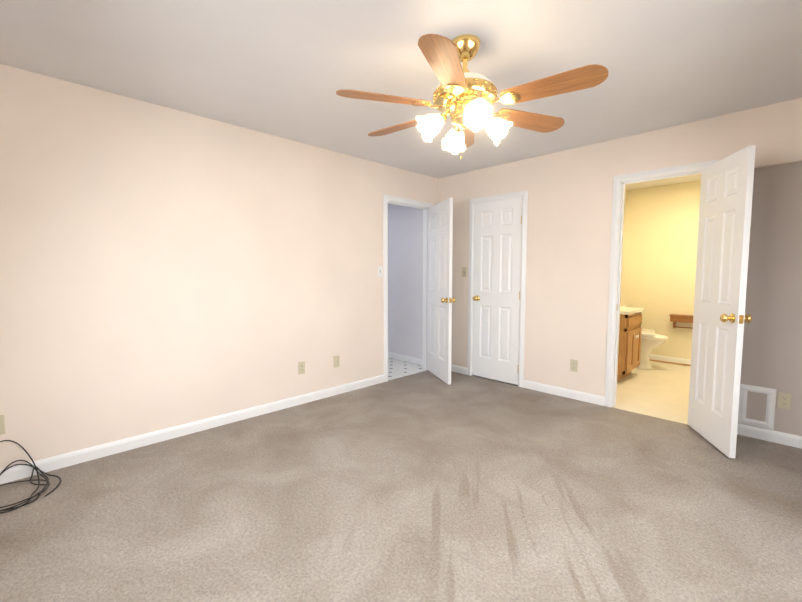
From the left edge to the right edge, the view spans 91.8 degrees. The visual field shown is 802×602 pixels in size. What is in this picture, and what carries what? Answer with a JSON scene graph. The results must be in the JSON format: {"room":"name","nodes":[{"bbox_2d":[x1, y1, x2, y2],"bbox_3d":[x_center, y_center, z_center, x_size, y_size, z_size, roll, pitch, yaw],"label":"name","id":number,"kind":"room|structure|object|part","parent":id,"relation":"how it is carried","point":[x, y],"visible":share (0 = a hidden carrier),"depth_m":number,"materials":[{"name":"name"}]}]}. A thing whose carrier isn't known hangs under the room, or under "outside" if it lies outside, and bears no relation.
{"room":"empty bedroom","nodes":[
{"label":"empty bedroom","id":0,"kind":"room"},
{"bbox_2d":[0,64,437,468],"bbox_3d":[-1.153,-0.224,3.458,4.448,2.417,0.110,-4,6,-44],"label":"wall","id":1,"kind":"structure","parent":0,"point":[162,267],"depth_m":2.82,"materials":[{"name":"beige paint"}]},
{"bbox_2d":[0,415,5,434],"bbox_3d":[-2.352,0.725,2.258,0.070,0.115,0.008,-4,6,-44],"label":"outlet","id":2,"kind":"object","parent":1,"relation":"attached to","point":[2,425],"visible":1,"depth_m":2.27,"materials":[{"name":"beige plastic"}]},
{"bbox_2d":[0,375,384,483],"bbox_3d":[-1.402,0.964,3.212,3.406,0.085,0.013,-4,6,-44],"label":"baseboard","id":3,"kind":"structure","parent":1,"relation":"attached to","point":[14,473],"depth_m":2.88,"materials":[{"name":"white wood"}]},
{"bbox_2d":[298,361,304,374],"bbox_3d":[-0.934,0.629,3.655,0.070,0.115,0.008,-4,6,-44],"label":"outlet","id":4,"kind":"object","parent":1,"relation":"attached to","point":[301,367],"visible":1,"depth_m":3.65,"materials":[{"name":"beige plastic"}]},
{"bbox_2d":[333,356,339,367],"bbox_3d":[-0.649,0.614,3.930,0.070,0.115,0.015,-4,6,-44],"label":"outlet plate","id":5,"kind":"object","parent":1,"relation":"attached to","point":[336,361],"visible":1,"depth_m":3.93,"materials":[{"name":"beige plastic"}]},
{"bbox_2d":[378,266,382,276],"bbox_3d":[-0.224,-0.326,4.279,0.070,0.115,0.019,-4,6,-44],"label":"light switch","id":6,"kind":"object","parent":1,"relation":"attached to","point":[380,271],"visible":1,"depth_m":4.28,"materials":[{"name":"white plastic"}]},
{"bbox_2d":[383,194,433,381],"bbox_3d":[0.065,-0.150,4.669,0.838,2.094,0.144,-4,6,-44],"label":"door frame","id":7,"kind":"structure","parent":1,"relation":"attached to","point":[386,198],"depth_m":4.45,"materials":[{"name":"white wood"}]},
{"bbox_2d":[427,198,455,384],"bbox_3d":[0.431,-0.114,4.521,0.419,2.018,0.636,-4,6,-44],"label":"hall door","id":8,"kind":"structure","parent":1,"relation":"in","point":[440,299],"depth_m":4.44,"materials":[{"name":"white paint"},{"name":"polished brass"}]},
{"bbox_2d":[0,370,801,601],"bbox_3d":[0.312,1.120,2.069,4.448,0.060,4.060,-4,6,-44],"label":"floor carpet","id":9,"kind":"object","parent":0,"point":[426,486],"visible":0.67,"depth_m":2.02,"materials":[{"name":"grey carpet"}]},
{"bbox_2d":[0,440,60,513],"bbox_3d":[-2.160,0.951,2.156,0.403,0.261,0.416,-4,6,-44],"label":"cord","id":10,"kind":"object","parent":9,"relation":"on","point":[36,468],"visible":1,"depth_m":2.27,"materials":[{"name":"black plastic"}]},
{"bbox_2d":[0,0,801,190],"bbox_3d":[0.774,-1.481,3.259,7.620,0.120,5.950,-4,6,-44],"label":"ceiling","id":11,"kind":"structure","parent":0,"point":[287,69],"depth_m":2.15,"materials":[{"name":"white paint"}]},
{"bbox_2d":[336,34,608,158],"bbox_3d":[0.336,-1.029,2.032,1.229,0.602,1.312,-4,6,-44],"label":"ceiling fan","id":12,"kind":"object","parent":11,"relation":"hanging from","point":[464,98],"visible":1,"depth_m":1.90,"materials":[{"name":"brown wood"}]},
{"bbox_3d":[-0.085,-0.996,1.907,0.465,0.006,0.148,-1,16,-16],"label":"blade","id":13,"kind":"part","parent":12,"relation":"part of","materials":[{"name":"brown wood"}]},
{"bbox_3d":[-0.008,-1.024,2.292,0.465,0.006,0.148,3,17,38],"label":"blade","id":14,"kind":"part","parent":12,"relation":"part of","materials":[{"name":"brown wood"}]},
{"bbox_3d":[0.188,-0.975,1.617,0.148,0.006,0.465,14,9,18],"label":"blade","id":15,"kind":"part","parent":12,"relation":"part of","materials":[{"name":"brown wood"}]},
{"bbox_3d":[0.394,-1.036,2.450,0.148,0.006,0.465,-11,2,9],"label":"blade","id":16,"kind":"part","parent":12,"relation":"part of","materials":[{"name":"brown wood"}]},
{"label":"blade","id":17,"kind":"part","parent":12,"relation":"part of","materials":[{"name":"brown wood"}]},
{"bbox_3d":[0.692,-0.987,1.786,0.465,0.006,0.148,3,-7,33],"label":"blade","id":18,"kind":"part","parent":12,"relation":"part of","materials":[{"name":"brown wood"}]},
{"bbox_2d":[388,358,426,380],"bbox_3d":[-1.085,0.942,4.526,3.120,0.056,1.410,-4,6,-44],"label":"floor","id":19,"kind":"structure","parent":0,"point":[397,368],"depth_m":4.99,"materials":[{"name":"white tile"}]},
{"bbox_2d":[473,375,517,385],"bbox_3d":[0.774,1.144,3.451,7.620,0.190,5.950,-4,6,-44],"label":"floor","id":20,"kind":"structure","parent":0,"point":[496,380],"depth_m":4.68,"materials":[{"name":"white"}]},
{"bbox_2d":[388,98,801,396],"bbox_3d":[1.425,-0.268,4.062,0.148,2.417,5.470,-4,6,-44],"label":"wall","id":21,"kind":"structure","parent":0,"point":[569,213],"depth_m":3.81,"materials":[{"name":"beige paint"}]},
{"bbox_2d":[388,352,421,364],"bbox_3d":[-0.048,0.794,5.521,0.013,0.085,1.160,-4,6,-44],"label":"baseboard","id":22,"kind":"structure","parent":21,"relation":"attached to","point":[409,359],"depth_m":5.39,"materials":[{"name":"white wood"}]},
{"bbox_2d":[451,364,466,374],"bbox_3d":[0.635,0.841,4.886,0.013,0.085,0.485,-4,6,-44],"label":"baseboard","id":23,"kind":"structure","parent":21,"relation":"attached to","point":[459,369],"depth_m":4.79,"materials":[{"name":"white wood"}]},
{"bbox_2d":[462,267,466,276],"bbox_3d":[0.757,-0.349,4.670,0.019,0.115,0.070,-4,6,-44],"label":"light switch","id":24,"kind":"object","parent":21,"relation":"attached to","point":[464,271],"visible":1,"depth_m":4.67,"materials":[{"name":"beige plastic"}]},
{"bbox_2d":[472,197,521,384],"bbox_3d":[1.080,-0.105,4.400,0.167,2.018,0.616,-4,6,-44],"label":"closet door","id":25,"kind":"structure","parent":21,"relation":"in","point":[497,271],"depth_m":4.37,"materials":[{"name":"white paint"},{"name":"polished brass"}]},
{"bbox_2d":[467,190,527,386],"bbox_3d":[1.106,-0.111,4.426,0.110,2.050,0.644,-4,6,-44],"label":"door frame","id":26,"kind":"structure","parent":21,"relation":"attached to","point":[473,274],"depth_m":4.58,"materials":[{"name":"white wood"}]},
{"bbox_2d":[523,380,604,405],"bbox_3d":[1.607,0.913,3.904,0.013,0.085,0.819,-4,6,-44],"label":"baseboard","id":27,"kind":"structure","parent":21,"relation":"attached to","point":[572,394],"depth_m":3.87,"materials":[{"name":"white wood"}]},
{"bbox_2d":[570,359,577,371],"bbox_3d":[1.691,0.632,3.802,0.008,0.115,0.070,-4,6,-44],"label":"outlet","id":28,"kind":"object","parent":21,"relation":"attached to","point":[574,365],"visible":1,"depth_m":3.80,"materials":[{"name":"beige plastic"}]},
{"bbox_2d":[605,159,717,406],"bbox_3d":[2.194,-0.052,3.324,0.144,2.094,0.728,-4,6,-44],"label":"door frame","id":29,"kind":"structure","parent":21,"relation":"attached to","point":[618,180],"depth_m":3.49,"materials":[{"name":"white wood"}]},
{"bbox_2d":[687,145,755,457],"bbox_3d":[2.282,0.014,2.779,0.540,2.018,0.370,-4,6,-44],"label":"bathroom door","id":30,"kind":"structure","parent":21,"relation":"in","point":[720,317],"depth_m":2.71,"materials":[{"name":"white painted wood"},{"name":"polished brass"}]},
{"bbox_2d":[613,361,690,423],"bbox_3d":[2.919,0.949,4.433,2.592,0.056,1.770,-4,6,-44],"label":"floor","id":31,"kind":"structure","parent":0,"point":[660,390],"depth_m":4.03,"materials":[{"name":"beige tile"}]},
{"bbox_2d":[617,307,644,381],"bbox_3d":[2.528,0.427,4.686,0.604,0.940,0.581,-4,6,-44],"label":"vanity cabinet","id":32,"kind":"object","parent":31,"relation":"on","point":[629,347],"visible":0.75,"depth_m":4.40,"materials":[{"name":"brown wood"}]},
{"bbox_2d":[620,305,667,368],"bbox_3d":[3.098,0.471,5.140,0.488,0.785,0.734,-4,6,-44],"label":"toilet","id":33,"kind":"object","parent":31,"relation":"on","point":[651,340],"visible":0.35,"depth_m":4.95,"materials":[{"name":"white ceramic"}]},
{"bbox_2d":[620,181,700,358],"bbox_3d":[3.841,-0.349,5.172,0.110,2.417,1.660,-4,6,-44],"label":"wall","id":34,"kind":"structure","parent":0,"point":[660,241],"depth_m":5.33,"materials":[{"name":"beige paint"}]},
{"bbox_2d":[649,354,690,365],"bbox_3d":[3.754,0.814,5.249,0.026,0.085,1.550,-4,6,-44],"label":"baseboard","id":35,"kind":"structure","parent":34,"relation":"attached to","point":[670,359],"depth_m":5.32,"materials":[{"name":"white wood"}]},
{"bbox_2d":[669,314,692,328],"bbox_3d":[3.785,0.283,5.107,0.124,0.185,0.420,-4,6,-44],"label":"shelf rack","id":36,"kind":"object","parent":34,"relation":"attached to","point":[674,318],"visible":0.58,"depth_m":5.13,"materials":[{"name":"brown wood"}]},
{"bbox_2d":[737,434,801,449],"bbox_3d":[2.900,1.077,2.655,0.060,0.060,1.260,-4,6,-44],"label":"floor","id":37,"kind":"structure","parent":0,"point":[769,442],"depth_m":2.84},
{"bbox_2d":[740,162,801,435],"bbox_3d":[2.935,0.048,2.614,0.060,2.000,1.260,-4,6,-44],"label":"wall","id":38,"kind":"structure","parent":0,"point":[772,348],"depth_m":2.80,"materials":[{"name":"grey paint"}]},
{"bbox_2d":[738,384,776,429],"bbox_3d":[2.653,0.788,2.901,0.016,0.304,0.203,-4,6,-44],"label":"panel frame","id":39,"kind":"object","parent":38,"relation":"attached to","point":[757,404],"visible":0.92,"depth_m":2.90,"materials":[{"name":"white wood"}]},
{"bbox_2d":[737,423,801,448],"bbox_3d":[2.840,1.002,2.693,0.063,0.085,1.186,-4,6,-44],"label":"baseboard","id":40,"kind":"structure","parent":38,"relation":"attached to","point":[787,439],"depth_m":2.85,"materials":[{"name":"white wood"}]},
{"bbox_2d":[777,392,791,409],"bbox_3d":[2.758,0.719,2.795,0.008,0.115,0.070,-4,6,-44],"label":"outlet","id":41,"kind":"object","parent":38,"relation":"attached to","point":[784,401],"visible":1,"depth_m":2.79,"materials":[{"name":"beige plastic"}]}
]}

